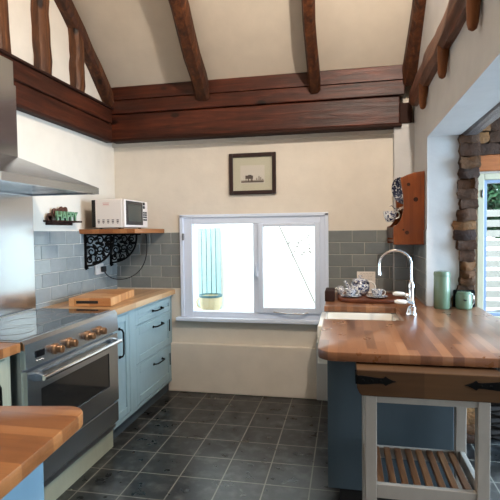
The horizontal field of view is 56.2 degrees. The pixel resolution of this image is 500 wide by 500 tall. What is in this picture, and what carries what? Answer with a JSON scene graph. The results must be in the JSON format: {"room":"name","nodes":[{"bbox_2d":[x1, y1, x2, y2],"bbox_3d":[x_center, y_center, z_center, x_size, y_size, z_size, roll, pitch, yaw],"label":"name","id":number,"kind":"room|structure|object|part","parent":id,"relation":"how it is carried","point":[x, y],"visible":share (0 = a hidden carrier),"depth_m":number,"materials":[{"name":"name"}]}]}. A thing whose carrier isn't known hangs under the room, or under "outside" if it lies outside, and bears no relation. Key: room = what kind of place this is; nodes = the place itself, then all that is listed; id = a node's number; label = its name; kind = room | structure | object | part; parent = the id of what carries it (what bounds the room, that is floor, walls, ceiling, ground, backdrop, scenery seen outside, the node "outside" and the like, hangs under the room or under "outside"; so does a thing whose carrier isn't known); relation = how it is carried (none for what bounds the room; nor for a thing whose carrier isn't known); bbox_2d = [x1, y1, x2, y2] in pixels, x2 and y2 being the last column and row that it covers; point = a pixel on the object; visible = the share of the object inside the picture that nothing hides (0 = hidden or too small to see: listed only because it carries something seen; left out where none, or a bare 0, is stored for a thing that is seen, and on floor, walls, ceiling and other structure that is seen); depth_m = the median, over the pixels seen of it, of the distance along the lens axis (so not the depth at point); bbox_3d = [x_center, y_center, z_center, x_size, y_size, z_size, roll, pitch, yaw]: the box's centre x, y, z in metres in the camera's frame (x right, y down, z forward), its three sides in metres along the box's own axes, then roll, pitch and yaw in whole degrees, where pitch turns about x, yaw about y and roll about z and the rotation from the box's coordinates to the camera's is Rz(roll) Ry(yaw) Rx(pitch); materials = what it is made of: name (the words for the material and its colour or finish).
{"room":"kitchen","nodes":[
{"label":"kitchen","id":0,"kind":"room"},
{"bbox_2d":[0,0,115,318],"bbox_3d":[-1.927,-1.091,1.628,0.200,4.994,5.800,0,2,12],"label":"wall","id":1,"kind":"structure","parent":0,"point":[86,159],"depth_m":3.52,"materials":[{"name":"beige paint"}]},
{"bbox_2d":[0,193,35,316],"bbox_3d":[-1.582,0.034,2.755,0.008,0.772,0.955,0,2,12],"label":"backsplash","id":2,"kind":"structure","parent":1,"relation":"attached to","point":[17,263],"depth_m":3.05,"materials":[{"name":"silver metal"}]},
{"bbox_2d":[0,55,98,195],"bbox_3d":[-1.343,-0.725,2.698,0.506,0.752,0.900,0,2,12],"label":"extractor hood","id":3,"kind":"object","parent":1,"relation":"attached to","point":[18,176],"visible":1,"depth_m":2.68,"materials":[{"name":"silver metal"}]},
{"bbox_3d":[-1.391,-0.352,2.440,0.411,0.012,0.265,0,2,12],"label":"filter panel","id":4,"kind":"part","parent":3,"relation":"part of","materials":[{"name":"silver metal"}]},
{"bbox_3d":[-1.336,-0.363,2.711,0.411,0.012,0.265,0,2,12],"label":"filter panel","id":5,"kind":"part","parent":3,"relation":"part of","materials":[{"name":"silver metal"}]},
{"bbox_3d":[-1.281,-0.374,2.982,0.411,0.012,0.265,0,2,12],"label":"filter panel","id":6,"kind":"part","parent":3,"relation":"part of","materials":[{"name":"silver metal"}]},
{"bbox_2d":[0,48,112,142],"bbox_3d":[-1.680,-1.031,2.127,0.085,0.308,4.270,0,2,12],"label":"tie beam","id":7,"kind":"structure","parent":1,"relation":"attached to","point":[39,94],"depth_m":3.40,"materials":[{"name":"brown wood"}]},
{"bbox_2d":[0,0,11,53],"bbox_3d":[-1.550,-1.906,2.851,0.116,1.378,0.133,0,2,12],"label":"stud","id":8,"kind":"object","parent":7,"relation":"on","point":[5,43],"visible":0.83,"depth_m":2.86,"materials":[{"name":"brown wood"}]},
{"bbox_2d":[30,0,52,74],"bbox_3d":[-1.466,-1.758,3.267,0.116,1.048,0.139,0,2,12],"label":"stud","id":9,"kind":"object","parent":7,"relation":"on","point":[39,9],"visible":0.87,"depth_m":3.23,"materials":[{"name":"brown wood"}]},
{"bbox_3d":[-1.690,-0.889,2.129,0.062,0.023,4.260,0,2,12],"label":"trim","id":10,"kind":"part","parent":7,"relation":"part of","materials":[{"name":"brown wood"}]},
{"bbox_2d":[68,28,84,91],"bbox_3d":[-1.372,-1.516,3.705,0.114,0.528,0.131,0,2,12],"label":"stud","id":11,"kind":"object","parent":7,"relation":"on","point":[76,43],"visible":0.8,"depth_m":3.65,"materials":[{"name":"brown wood"}]},
{"bbox_2d":[43,220,81,224],"bbox_3d":[-1.398,-0.203,3.515,0.075,0.034,0.385,0,2,12],"label":"ledge","id":12,"kind":"object","parent":1,"relation":"attached to","point":[47,222],"visible":1,"depth_m":3.47,"materials":[{"name":"brown wood"}]},
{"bbox_2d":[46,206,77,220],"bbox_3d":[-1.398,-0.273,3.502,0.040,0.105,0.340,0,2,12],"label":"word sign","id":13,"kind":"object","parent":12,"relation":"on","point":[61,213],"visible":0.98,"depth_m":3.48,"materials":[{"name":"green"}]},
{"bbox_2d":[34,231,117,309],"bbox_3d":[-1.367,0.151,3.817,0.012,0.612,1.190,0,2,12],"label":"tiled wall","id":14,"kind":"structure","parent":1,"relation":"attached to","point":[61,275],"depth_m":3.57,"materials":[{"name":"grey tile"}]},
{"bbox_2d":[94,263,103,274],"bbox_3d":[-1.303,0.164,4.054,0.022,0.090,0.130,0,2,12],"label":"wall socket","id":15,"kind":"object","parent":14,"relation":"attached to","point":[97,267],"visible":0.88,"depth_m":4.03,"materials":[{"name":"grey plastic"}]},
{"bbox_2d":[54,0,113,105],"bbox_3d":[-1.534,-2.352,2.911,0.136,2.247,2.643,0,2,12],"label":"rafter","id":16,"kind":"object","parent":1,"relation":"attached to","point":[67,9],"visible":0.8,"depth_m":3.83,"materials":[{"name":"brown wood"}]},
{"bbox_2d":[79,229,163,269],"bbox_3d":[-1.078,-0.013,4.035,0.484,0.334,0.615,0,2,12],"label":"wall shelf","id":17,"kind":"object","parent":1,"relation":"attached to","point":[87,232],"visible":1,"depth_m":3.83,"materials":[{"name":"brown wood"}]},
{"bbox_2d":[91,199,147,228],"bbox_3d":[-1.085,-0.295,3.950,0.294,0.237,0.451,0,2,12],"label":"microwave","id":18,"kind":"object","parent":17,"relation":"on","point":[106,213],"visible":0.96,"depth_m":3.74,"materials":[{"name":"beige plastic"}]},
{"bbox_3d":[-0.969,-0.299,3.874,0.022,0.223,0.342,0,2,12],"label":"door","id":19,"kind":"part","parent":18,"relation":"part of","materials":[{"name":"beige plastic"}]},
{"bbox_2d":[101,234,146,279],"bbox_3d":[-1.125,0.062,4.193,0.434,0.406,0.052,-2,3,-38],"label":"power cable","id":20,"kind":"object","parent":1,"relation":"attached to","point":[103,268],"visible":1,"depth_m":4.19,"materials":[{"name":"black plastic"}]},
{"bbox_2d":[72,0,412,87],"bbox_3d":[-0.464,-2.423,1.275,3.220,2.600,5.840,0,2,12],"label":"ceiling","id":21,"kind":"structure","parent":0,"point":[135,42],"depth_m":3.65,"materials":[{"name":"paint"}]},
{"bbox_2d":[168,0,209,100],"bbox_3d":[-0.658,-2.383,2.714,0.144,2.314,2.709,0,2,11],"label":"rafter","id":22,"kind":"object","parent":21,"relation":"attached to","point":[181,12],"visible":0.99,"depth_m":3.65,"materials":[{"name":"brown wood"}]},
{"bbox_2d":[302,0,320,92],"bbox_3d":[0.248,-2.384,2.526,0.121,2.320,2.709,0,2,12],"label":"rafter","id":23,"kind":"object","parent":21,"relation":"attached to","point":[308,6],"visible":0.98,"depth_m":3.50,"materials":[{"name":"brown wood"}]},
{"bbox_2d":[402,0,425,85],"bbox_3d":[1.048,-2.390,2.366,0.138,2.313,2.714,0,2,9],"label":"rafter","id":24,"kind":"object","parent":21,"relation":"attached to","point":[413,43],"visible":0.63,"depth_m":3.42,"materials":[{"name":"brown wood"}]},
{"bbox_2d":[169,342,316,398],"bbox_3d":[-0.086,1.066,4.177,1.350,0.445,0.045,0,2,12],"label":"wall","id":25,"kind":"structure","parent":0,"point":[237,369],"depth_m":4.15,"materials":[{"name":"paint"}]},
{"bbox_2d":[316,341,327,400],"bbox_3d":[0.667,1.036,4.015,0.190,0.500,0.060,0,2,12],"label":"trim","id":26,"kind":"structure","parent":25,"relation":"attached to","point":[321,369],"depth_m":4.00,"materials":[{"name":"white paint"}]},
{"bbox_2d":[194,224,314,309],"bbox_3d":[-0.294,-0.017,5.680,4.350,2.500,0.200,0,2,12],"label":"wall","id":27,"kind":"structure","parent":0,"point":[285,286],"depth_m":5.48,"materials":[{"name":"white"}]},
{"bbox_2d":[195,228,221,308],"bbox_3d":[-0.514,0.463,5.614,0.360,1.450,0.045,0,2,12],"label":"gate","id":28,"kind":"object","parent":27,"relation":"attached to","point":[213,234],"visible":0.59,"depth_m":5.57,"materials":[{"name":"teal paint"}]},
{"bbox_2d":[56,390,499,499],"bbox_3d":[0.949,1.443,1.144,5.810,0.100,5.800,0,2,12],"label":"floor","id":29,"kind":"structure","parent":0,"point":[185,445],"depth_m":3.05,"materials":[{"name":"tile"}]},
{"bbox_2d":[0,356,10,405],"bbox_3d":[-1.436,0.948,1.956,0.575,0.885,0.705,0,2,12],"label":"base cabinet","id":30,"kind":"object","parent":29,"relation":"on","point":[5,381],"visible":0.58,"depth_m":2.18,"materials":[{"name":"green paint"}]},
{"bbox_3d":[-1.134,0.690,2.111,0.042,0.202,0.022,0,2,12],"label":"handle","id":31,"kind":"part","parent":30,"relation":"part of","materials":[{"name":"black metal"}]},
{"bbox_3d":[-1.207,0.892,1.891,0.020,0.735,0.645,0,2,12],"label":"door","id":32,"kind":"part","parent":30,"relation":"part of","materials":[{"name":"green paint"}]},
{"bbox_2d":[0,342,19,359],"bbox_3d":[-1.470,0.485,1.849,0.586,0.045,0.900,0,2,12],"label":"countertop","id":33,"kind":"structure","parent":30,"relation":"on","point":[6,349],"depth_m":2.17,"materials":[{"name":"brown wood"}]},
{"bbox_2d":[1,462,43,499],"bbox_3d":[-1.235,0.974,1.152,1.290,0.888,0.520,0,2,12],"label":"base cabinet","id":34,"kind":"object","parent":29,"relation":"on","point":[31,487],"visible":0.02,"depth_m":1.21,"materials":[{"name":"paint"}]},
{"bbox_2d":[0,406,82,499],"bbox_3d":[-1.178,0.503,1.182,1.426,0.042,0.698,0,2,12],"label":"countertop","id":35,"kind":"structure","parent":34,"relation":"on","point":[29,435],"depth_m":1.21,"materials":[{"name":"brown wood"}]},
{"bbox_2d":[0,308,121,499],"bbox_3d":[-1.230,0.887,2.759,0.637,0.940,0.925,0,2,12],"label":"range cooker","id":36,"kind":"object","parent":29,"relation":"on","point":[66,357],"visible":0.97,"depth_m":2.67,"materials":[{"name":"silver metal"}]},
{"bbox_2d":[0,308,110,344],"bbox_3d":[-1.274,0.430,2.749,0.560,0.024,0.925,0,2,12],"label":"cooktop","id":37,"kind":"object","parent":36,"relation":"in","point":[42,325],"depth_m":2.70,"materials":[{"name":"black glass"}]},
{"bbox_3d":[-1.020,0.519,2.467,0.016,0.060,0.060,0,2,12],"label":"knob","id":38,"kind":"part","parent":36,"relation":"part of","materials":[{"name":"brown metal"}]},
{"bbox_3d":[-0.994,0.488,2.695,0.030,0.136,0.925,0,2,12],"label":"control panel","id":39,"kind":"part","parent":36,"relation":"part of","materials":[{"name":"silver metal"}]},
{"bbox_3d":[-0.994,0.513,2.591,0.016,0.060,0.060,0,2,12],"label":"knob","id":40,"kind":"part","parent":36,"relation":"part of","materials":[{"name":"brown metal"}]},
{"bbox_3d":[-0.993,0.796,2.707,0.033,0.450,0.909,0,2,12],"label":"oven door","id":41,"kind":"part","parent":36,"relation":"part of","materials":[{"name":"silver metal"}]},
{"bbox_3d":[-0.994,0.791,2.699,0.024,0.220,0.690,0,2,12],"label":"oven glass","id":42,"kind":"part","parent":36,"relation":"part of","materials":[{"name":"black glass"}]},
{"bbox_3d":[-0.991,1.098,2.719,0.031,0.135,0.909,0,2,12],"label":"storage drawer","id":43,"kind":"part","parent":36,"relation":"part of","materials":[{"name":"silver metal"}]},
{"bbox_3d":[-0.932,0.613,2.692,0.024,0.024,0.805,0,2,12],"label":"handle","id":44,"kind":"part","parent":36,"relation":"part of","materials":[{"name":"silver metal"}]},
{"bbox_3d":[-0.956,0.507,2.777,0.016,0.060,0.060,0,2,12],"label":"knob","id":45,"kind":"part","parent":36,"relation":"part of","materials":[{"name":"brown metal"}]},
{"bbox_3d":[-0.930,0.500,2.904,0.016,0.060,0.060,0,2,12],"label":"knob","id":46,"kind":"part","parent":36,"relation":"part of","materials":[{"name":"brown metal"}]},
{"bbox_2d":[113,296,171,439],"bbox_3d":[-1.064,0.872,3.805,0.565,0.885,1.120,0,2,12],"label":"base cabinet","id":47,"kind":"object","parent":29,"relation":"on","point":[145,332],"visible":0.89,"depth_m":3.70,"materials":[{"name":"paint"}]},
{"bbox_2d":[42,288,174,314],"bbox_3d":[-1.082,0.405,3.789,0.571,0.045,1.150,0,2,12],"label":"countertop","id":48,"kind":"structure","parent":47,"relation":"on","point":[141,297],"depth_m":3.59,"materials":[{"name":"brown wood"}]},
{"bbox_2d":[69,289,133,306],"bbox_3d":[-1.116,0.361,3.585,0.307,0.059,0.544,-1,2,4],"label":"chopping board","id":49,"kind":"object","parent":48,"relation":"on","point":[99,297],"visible":1,"depth_m":3.40,"materials":[{"name":"brown wood"}]},
{"bbox_3d":[-0.901,0.657,3.298,0.042,0.222,0.022,0,2,12],"label":"handle","id":50,"kind":"part","parent":47,"relation":"part of","materials":[{"name":"black metal"}]},
{"bbox_3d":[-0.918,0.833,3.350,0.018,0.729,0.224,0,2,12],"label":"door","id":51,"kind":"part","parent":47,"relation":"part of","materials":[{"name":"paint"}]},
{"bbox_3d":[-0.805,0.504,3.916,0.017,0.119,0.724,0,2,12],"label":"drawer","id":52,"kind":"part","parent":47,"relation":"part of","materials":[{"name":"paint"}]},
{"bbox_3d":[-0.802,0.724,3.924,0.017,0.279,0.724,0,2,12],"label":"drawer","id":53,"kind":"part","parent":47,"relation":"part of","materials":[{"name":"paint"}]},
{"bbox_3d":[-0.798,1.032,3.936,0.017,0.294,0.724,0,2,12],"label":"drawer","id":54,"kind":"part","parent":47,"relation":"part of","materials":[{"name":"paint"}]},
{"bbox_2d":[327,312,453,499],"bbox_3d":[0.851,0.872,3.174,0.659,0.888,1.580,0,2,12],"label":"base cabinet","id":55,"kind":"object","parent":29,"relation":"on","point":[404,425],"visible":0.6,"depth_m":2.42,"materials":[{"name":"blue wood"}]},
{"bbox_3d":[0.713,0.856,2.406,0.621,0.793,0.023,0,2,12],"label":"panel","id":56,"kind":"part","parent":55,"relation":"part of","materials":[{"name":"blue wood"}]},
{"bbox_2d":[318,292,499,367],"bbox_3d":[0.963,0.412,2.909,1.012,0.040,2.033,0,2,12],"label":"countertop","id":57,"kind":"structure","parent":55,"relation":"on","point":[453,336],"depth_m":2.26,"materials":[{"name":"brown wood"}]},
{"bbox_2d":[325,288,334,301],"bbox_3d":[0.603,0.334,3.529,0.070,0.078,0.220,0,2,12],"label":"wood block","id":58,"kind":"object","parent":57,"relation":"on","point":[329,292],"visible":0.99,"depth_m":3.42,"materials":[{"name":"brown wood"}]},
{"bbox_2d":[317,312,399,363],"bbox_3d":[0.693,0.549,2.955,0.500,0.224,0.515,0,2,12],"label":"sink","id":59,"kind":"object","parent":57,"relation":"in","point":[330,315],"visible":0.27,"depth_m":3.15,"materials":[{"name":"white ceramic"}]},
{"bbox_2d":[337,292,402,303],"bbox_3d":[0.884,0.356,3.495,0.472,0.030,0.405,0,2,12],"label":"serving board","id":60,"kind":"object","parent":57,"relation":"on","point":[364,299],"visible":0.65,"depth_m":3.34,"materials":[{"name":"brown wood"}]},
{"bbox_2d":[335,286,344,294],"bbox_3d":[0.689,0.307,3.580,0.068,0.064,0.060,-2,2,-26],"label":"milk jug","id":61,"kind":"object","parent":60,"relation":"on","point":[340,290],"visible":0.97,"depth_m":3.56,"materials":[{"name":"white ceramic"}]},
{"bbox_2d":[341,294,360,297],"bbox_3d":[0.739,0.336,3.435,0.150,0.015,0.149,0,2,12],"label":"saucer","id":62,"kind":"object","parent":60,"relation":"on","point":[344,295],"visible":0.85,"depth_m":3.42,"materials":[{"name":"white ceramic"}]},
{"bbox_2d":[345,288,358,295],"bbox_3d":[0.739,0.308,3.434,0.089,0.050,0.088,-2,3,-33],"label":"teacup","id":63,"kind":"object","parent":62,"relation":"on","point":[350,291],"visible":1,"depth_m":3.41,"materials":[{"name":"white ceramic"}]},
{"bbox_2d":[344,275,375,295],"bbox_3d":[0.828,0.263,3.533,0.208,0.150,0.140,1,3,42],"label":"teapot","id":64,"kind":"object","parent":60,"relation":"on","point":[362,284],"visible":0.86,"depth_m":3.48,"materials":[{"name":"white ceramic"}]},
{"bbox_3d":[0.829,0.209,3.529,0.120,0.042,0.120,0,2,12],"label":"lid","id":65,"kind":"part","parent":64,"relation":"part of","materials":[{"name":"white ceramic"}]},
{"bbox_3d":[0.917,0.280,3.514,0.057,0.098,0.015,0,2,12],"label":"handle","id":66,"kind":"part","parent":64,"relation":"part of","materials":[{"name":"white ceramic"}]},
{"bbox_2d":[357,271,374,291],"bbox_3d":[0.908,0.252,3.663,0.140,0.165,0.021,0,2,12],"label":"electrical outlet","id":67,"kind":"object","parent":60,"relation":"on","point":[370,276],"visible":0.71,"depth_m":3.66,"materials":[{"name":"beige plastic"}]},
{"bbox_2d":[367,294,387,297],"bbox_3d":[0.916,0.336,3.378,0.150,0.015,0.149,0,2,12],"label":"saucer","id":68,"kind":"object","parent":60,"relation":"on","point":[370,295],"visible":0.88,"depth_m":3.38,"materials":[{"name":"white ceramic"}]},
{"bbox_2d":[371,289,385,296],"bbox_3d":[0.916,0.308,3.377,0.089,0.050,0.088,-2,3,-33],"label":"teacup","id":69,"kind":"object","parent":68,"relation":"on","point":[376,292],"visible":1,"depth_m":3.35,"materials":[{"name":"white ceramic"}]},
{"bbox_2d":[378,249,416,314],"bbox_3d":[0.906,0.194,2.879,0.231,0.400,0.143,0,2,12],"label":"tap","id":70,"kind":"object","parent":57,"relation":"on","point":[411,310],"visible":1,"depth_m":2.86,"materials":[{"name":"silver metal"}]},
{"bbox_3d":[0.893,0.104,2.884,0.205,0.220,0.019,0,2,14],"label":"spout","id":71,"kind":"part","parent":70,"relation":"part of","materials":[{"name":"silver metal"}]},
{"bbox_3d":[0.932,0.274,2.928,0.078,0.030,0.028,0,2,12],"label":"lever","id":72,"kind":"part","parent":70,"relation":"part of","materials":[{"name":"white ceramic"}]},
{"bbox_3d":[0.913,0.313,2.832,0.078,0.030,0.028,0,2,12],"label":"lever","id":73,"kind":"part","parent":70,"relation":"part of","materials":[{"name":"white ceramic"}]},
{"bbox_3d":[0.981,0.342,2.835,0.038,0.105,0.061,0,2,12],"label":"leg","id":74,"kind":"part","parent":70,"relation":"part of","materials":[{"name":"silver metal"}]},
{"bbox_2d":[434,271,450,308],"bbox_3d":[1.260,0.260,3.075,0.103,0.245,0.103,0,2,12],"label":"canister","id":75,"kind":"object","parent":57,"relation":"on","point":[441,278],"visible":1,"depth_m":3.03,"materials":[{"name":"green metal"}]},
{"bbox_3d":[1.258,0.153,3.071,0.103,0.031,0.103,0,2,12],"label":"lid","id":76,"kind":"part","parent":75,"relation":"part of","materials":[{"name":"green metal"}]},
{"bbox_2d":[453,290,474,306],"bbox_3d":[1.421,0.322,3.112,0.135,0.115,0.024,0,2,12],"label":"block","id":77,"kind":"object","parent":57,"relation":"on","point":[454,291],"visible":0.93,"depth_m":3.10,"materials":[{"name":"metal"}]},
{"bbox_2d":[455,291,473,309],"bbox_3d":[1.393,0.325,3.051,0.102,0.113,0.102,-1,2,-20],"label":"canister","id":78,"kind":"object","parent":57,"relation":"on","point":[464,300],"visible":1,"depth_m":3.01,"materials":[{"name":"green ceramic"}]},
{"bbox_3d":[1.392,0.275,3.049,0.090,0.012,0.090,0,2,12],"label":"lid","id":79,"kind":"part","parent":78,"relation":"part of","materials":[{"name":"green ceramic"}]},
{"bbox_2d":[355,362,499,499],"bbox_3d":[0.750,0.917,2.068,0.562,0.885,0.449,0,2,12],"label":"trolley","id":80,"kind":"object","parent":29,"relation":"on","point":[460,388],"visible":0.99,"depth_m":1.89,"materials":[{"name":"white wood"}]},
{"bbox_3d":[0.574,0.963,2.301,0.046,0.780,0.046,0,2,12],"label":"leg","id":81,"kind":"part","parent":80,"relation":"part of","materials":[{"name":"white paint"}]},
{"bbox_3d":[0.500,0.978,1.940,0.046,0.780,0.046,0,2,12],"label":"leg","id":82,"kind":"part","parent":80,"relation":"part of","materials":[{"name":"white paint"}]},
{"bbox_3d":[0.785,0.984,2.264,0.381,0.055,0.024,0,2,12],"label":"rail","id":83,"kind":"part","parent":80,"relation":"part of","materials":[{"name":"white paint"}]},
{"bbox_3d":[0.709,0.986,1.893,0.381,0.058,0.024,0,2,12],"label":"rail","id":84,"kind":"part","parent":80,"relation":"part of","materials":[{"name":"white paint"}]},
{"bbox_3d":[0.993,0.961,2.216,0.046,0.780,0.046,0,2,12],"label":"leg","id":85,"kind":"part","parent":80,"relation":"part of","materials":[{"name":"white paint"}]},
{"bbox_3d":[0.960,0.978,2.035,0.022,0.058,0.323,0,2,12],"label":"rail","id":86,"kind":"part","parent":80,"relation":"part of","materials":[{"name":"white paint"}]},
{"bbox_3d":[0.919,0.976,1.855,0.046,0.780,0.046,0,2,12],"label":"leg","id":87,"kind":"part","parent":80,"relation":"part of","materials":[{"name":"white paint"}]},
{"bbox_2d":[490,368,499,439],"bbox_3d":[1.946,1.053,3.417,0.707,0.519,0.584,0,2,12],"label":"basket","id":88,"kind":"object","parent":29,"relation":"on","point":[495,407],"visible":0.06,"depth_m":3.20,"materials":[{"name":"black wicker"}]},
{"bbox_2d":[114,86,499,346],"bbox_3d":[1.514,-0.095,3.938,5.810,2.745,0.220,0,2,12],"label":"wall","id":89,"kind":"structure","parent":0,"point":[348,178],"depth_m":4.11,"materials":[{"name":"beige paint"}]},
{"bbox_2d":[116,232,180,287],"bbox_3d":[-0.939,0.095,4.330,0.645,0.510,0.010,0,2,12],"label":"tiled wall","id":90,"kind":"structure","parent":89,"relation":"attached to","point":[161,268],"depth_m":4.32,"materials":[{"name":"grey tile"}]},
{"bbox_2d":[196,308,253,310],"bbox_3d":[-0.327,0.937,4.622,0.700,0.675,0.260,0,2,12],"label":"sill","id":91,"kind":"structure","parent":89,"relation":"attached to","point":[196,308],"depth_m":4.68,"materials":[{"name":"white"}]},
{"bbox_2d":[196,293,222,309],"bbox_3d":[-0.385,0.518,4.597,0.234,0.166,0.233,-2,3,-36],"label":"pot","id":92,"kind":"object","parent":91,"relation":"on","point":[208,301],"visible":0.94,"depth_m":4.51,"materials":[{"name":"beige ceramic"}]},
{"bbox_2d":[176,212,328,324],"bbox_3d":[0.004,0.159,4.147,1.366,0.958,0.135,0,2,12],"label":"window","id":93,"kind":"structure","parent":89,"relation":"in","point":[261,313],"depth_m":4.11,"materials":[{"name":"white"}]},
{"bbox_3d":[0.004,0.620,4.166,1.354,0.035,0.135,0,2,12],"label":"sill","id":94,"kind":"part","parent":93,"relation":"part of","materials":[{"name":"white"}]},
{"bbox_3d":[0.341,0.158,4.087,0.539,0.787,0.078,0,2,12],"label":"opening sash","id":95,"kind":"part","parent":93,"relation":"part of","materials":[{"name":"white"}]},
{"bbox_2d":[229,152,275,194],"bbox_3d":[0.022,-0.667,4.094,0.416,0.360,0.025,0,2,12],"label":"framed picture","id":96,"kind":"object","parent":89,"relation":"attached to","point":[249,173],"visible":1,"depth_m":4.09,"materials":[{"name":"black"}]},
{"bbox_2d":[240,165,264,183],"bbox_3d":[0.021,-0.662,4.097,0.215,0.158,0.002,0,2,12],"label":"print","id":97,"kind":"object","parent":96,"relation":"attached to","point":[249,174],"depth_m":4.10,"materials":[{"name":"brown paper"}]},
{"bbox_2d":[112,129,392,147],"bbox_3d":[0.029,-0.975,4.078,2.650,0.050,0.030,0,2,12],"label":"trim","id":98,"kind":"structure","parent":89,"relation":"attached to","point":[390,131],"depth_m":4.06,"materials":[{"name":"beige paint"}]},
{"bbox_2d":[111,64,411,143],"bbox_3d":[0.023,-1.218,4.004,2.590,0.476,0.158,0,2,12],"label":"tie beam","id":99,"kind":"structure","parent":89,"relation":"attached to","point":[367,98],"depth_m":3.92,"materials":[{"name":"brown wood"}]},
{"bbox_3d":[-0.013,-0.991,4.025,2.510,0.023,0.130,0,2,12],"label":"trim","id":100,"kind":"part","parent":99,"relation":"part of","materials":[{"name":"brown wood"}]},
{"bbox_2d":[328,230,392,290],"bbox_3d":[0.927,0.088,3.949,0.535,0.510,0.010,0,2,12],"label":"tiled wall","id":101,"kind":"structure","parent":89,"relation":"attached to","point":[350,251],"depth_m":3.94,"materials":[{"name":"grey tile"}]},
{"bbox_2d":[476,173,499,318],"bbox_3d":[2.349,-0.017,3.679,1.070,1.190,0.100,0,2,12],"label":"window","id":102,"kind":"structure","parent":89,"relation":"in","point":[487,178],"depth_m":3.74,"materials":[{"name":"white wood"}]},
{"bbox_3d":[2.351,-0.017,3.689,0.970,1.090,0.060,0,2,12],"label":"sash","id":103,"kind":"part","parent":102,"relation":"part of","materials":[{"name":"white wood"}]},
{"bbox_2d":[479,154,499,171],"bbox_3d":[2.405,-0.687,3.589,1.520,0.125,0.060,0,2,12],"label":"lintel","id":104,"kind":"object","parent":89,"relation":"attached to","point":[489,162],"visible":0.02,"depth_m":3.67,"materials":[{"name":"orange wood"}]},
{"bbox_2d":[393,123,414,291],"bbox_3d":[1.257,0.135,3.837,0.155,2.300,0.100,0,2,12],"label":"wall pier","id":105,"kind":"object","parent":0,"point":[403,136],"visible":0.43,"depth_m":3.75,"materials":[{"name":"white paint"}]},
{"bbox_2d":[394,245,413,292],"bbox_3d":[1.245,0.090,3.781,0.155,0.510,0.010,0,2,12],"label":"tiled wall","id":106,"kind":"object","parent":105,"relation":"attached to","point":[401,261],"visible":0.47,"depth_m":3.78,"materials":[{"name":"grey tile"}]},
{"bbox_2d":[413,0,499,306],"bbox_3d":[0.924,-1.092,1.046,0.320,4.974,5.600,0,2,12],"label":"wall","id":107,"kind":"structure","parent":0,"point":[470,88],"depth_m":2.96,"materials":[{"name":"white paint"}]},
{"bbox_2d":[387,171,424,244],"bbox_3d":[1.157,-0.302,3.512,0.213,0.511,0.501,0,2,12],"label":"shelf","id":108,"kind":"object","parent":107,"relation":"attached to","point":[408,229],"visible":0.91,"depth_m":3.27,"materials":[{"name":"orange wood"}]},
{"bbox_3d":[1.061,-0.131,3.539,0.012,0.080,0.460,0,2,12],"label":"rail","id":109,"kind":"part","parent":108,"relation":"part of","materials":[{"name":"brown wood"}]},
{"bbox_2d":[383,205,399,221],"bbox_3d":[1.045,-0.271,3.484,0.100,0.123,0.104,-2,3,-36],"label":"cup","id":110,"kind":"object","parent":108,"relation":"hanging from","point":[390,216],"visible":1,"depth_m":3.46,"materials":[{"name":"white ceramic"}]},
{"bbox_3d":[1.206,-0.312,3.747,0.208,0.511,0.020,0,2,12],"label":"panel","id":111,"kind":"part","parent":108,"relation":"part of","materials":[{"name":"orange wood"}]},
{"bbox_2d":[392,177,402,203],"bbox_3d":[1.112,-0.433,3.420,0.061,0.195,0.200,-2,2,-28],"label":"plate","id":112,"kind":"object","parent":108,"relation":"on","point":[397,193],"visible":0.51,"depth_m":3.47,"materials":[{"name":"blue ceramic"}]},
{"bbox_2d":[413,229,426,303],"bbox_3d":[1.258,0.102,3.478,0.010,0.510,0.600,0,2,12],"label":"tiled wall","id":113,"kind":"structure","parent":107,"relation":"attached to","point":[419,251],"depth_m":3.40,"materials":[{"name":"grey tile"}]},
{"bbox_2d":[409,0,481,109],"bbox_3d":[1.004,-1.051,2.237,0.138,0.300,2.760,0,2,12],"label":"beam","id":114,"kind":"structure","parent":107,"relation":"attached to","point":[458,12],"depth_m":2.46,"materials":[{"name":"brown wood"}]},
{"bbox_2d":[462,102,499,135],"bbox_3d":[1.178,-0.761,1.763,0.135,0.130,2.880,0,2,12],"label":"lintel beam","id":115,"kind":"structure","parent":107,"relation":"attached to","point":[493,114],"depth_m":2.72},
{"bbox_2d":[451,133,481,443],"bbox_3d":[1.521,0.221,3.450,0.203,2.168,0.762,0,2,16],"label":"stone wall","id":116,"kind":"structure","parent":0,"point":[469,162],"depth_m":3.09,"materials":[{"name":"brown stone"}]},
{"bbox_2d":[479,117,499,155],"bbox_3d":[2.488,-0.926,3.573,1.718,0.370,0.145,0,2,12],"label":"stone wall","id":117,"kind":"structure","parent":0,"point":[490,136],"depth_m":3.65,"materials":[{"name":"brown stone"}]},
{"label":"outside","id":118,"kind":"structure","parent":0,"visible":0},
{"bbox_2d":[486,287,499,310],"bbox_3d":[0.327,1.369,1.575,24.000,0.070,23.000,0,2,12],"label":"ground","id":119,"kind":"structure","parent":118,"point":[487,289],"depth_m":9.32,"materials":[{"name":"grey"}]},
{"bbox_2d":[279,227,314,302],"bbox_3d":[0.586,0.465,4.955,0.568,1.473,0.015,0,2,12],"label":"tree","id":120,"kind":"object","parent":119,"relation":"on","point":[279,227],"visible":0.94,"depth_m":4.95,"materials":[{"name":"brown"}]},
{"bbox_2d":[486,210,499,311],"bbox_3d":[4.009,0.299,5.626,2.800,1.670,0.090,0,2,12],"label":"fence","id":121,"kind":"object","parent":119,"relation":"on","point":[490,213],"visible":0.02,"depth_m":5.78,"materials":[{"name":"paint"}]},
{"bbox_2d":[487,183,499,238],"bbox_3d":[3.849,-0.273,6.515,2.545,2.852,1.309,0,2,12],"label":"shrub","id":122,"kind":"object","parent":119,"relation":"on","point":[493,189],"visible":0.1,"depth_m":6.21,"materials":[{"name":"green plant"}]}
]}

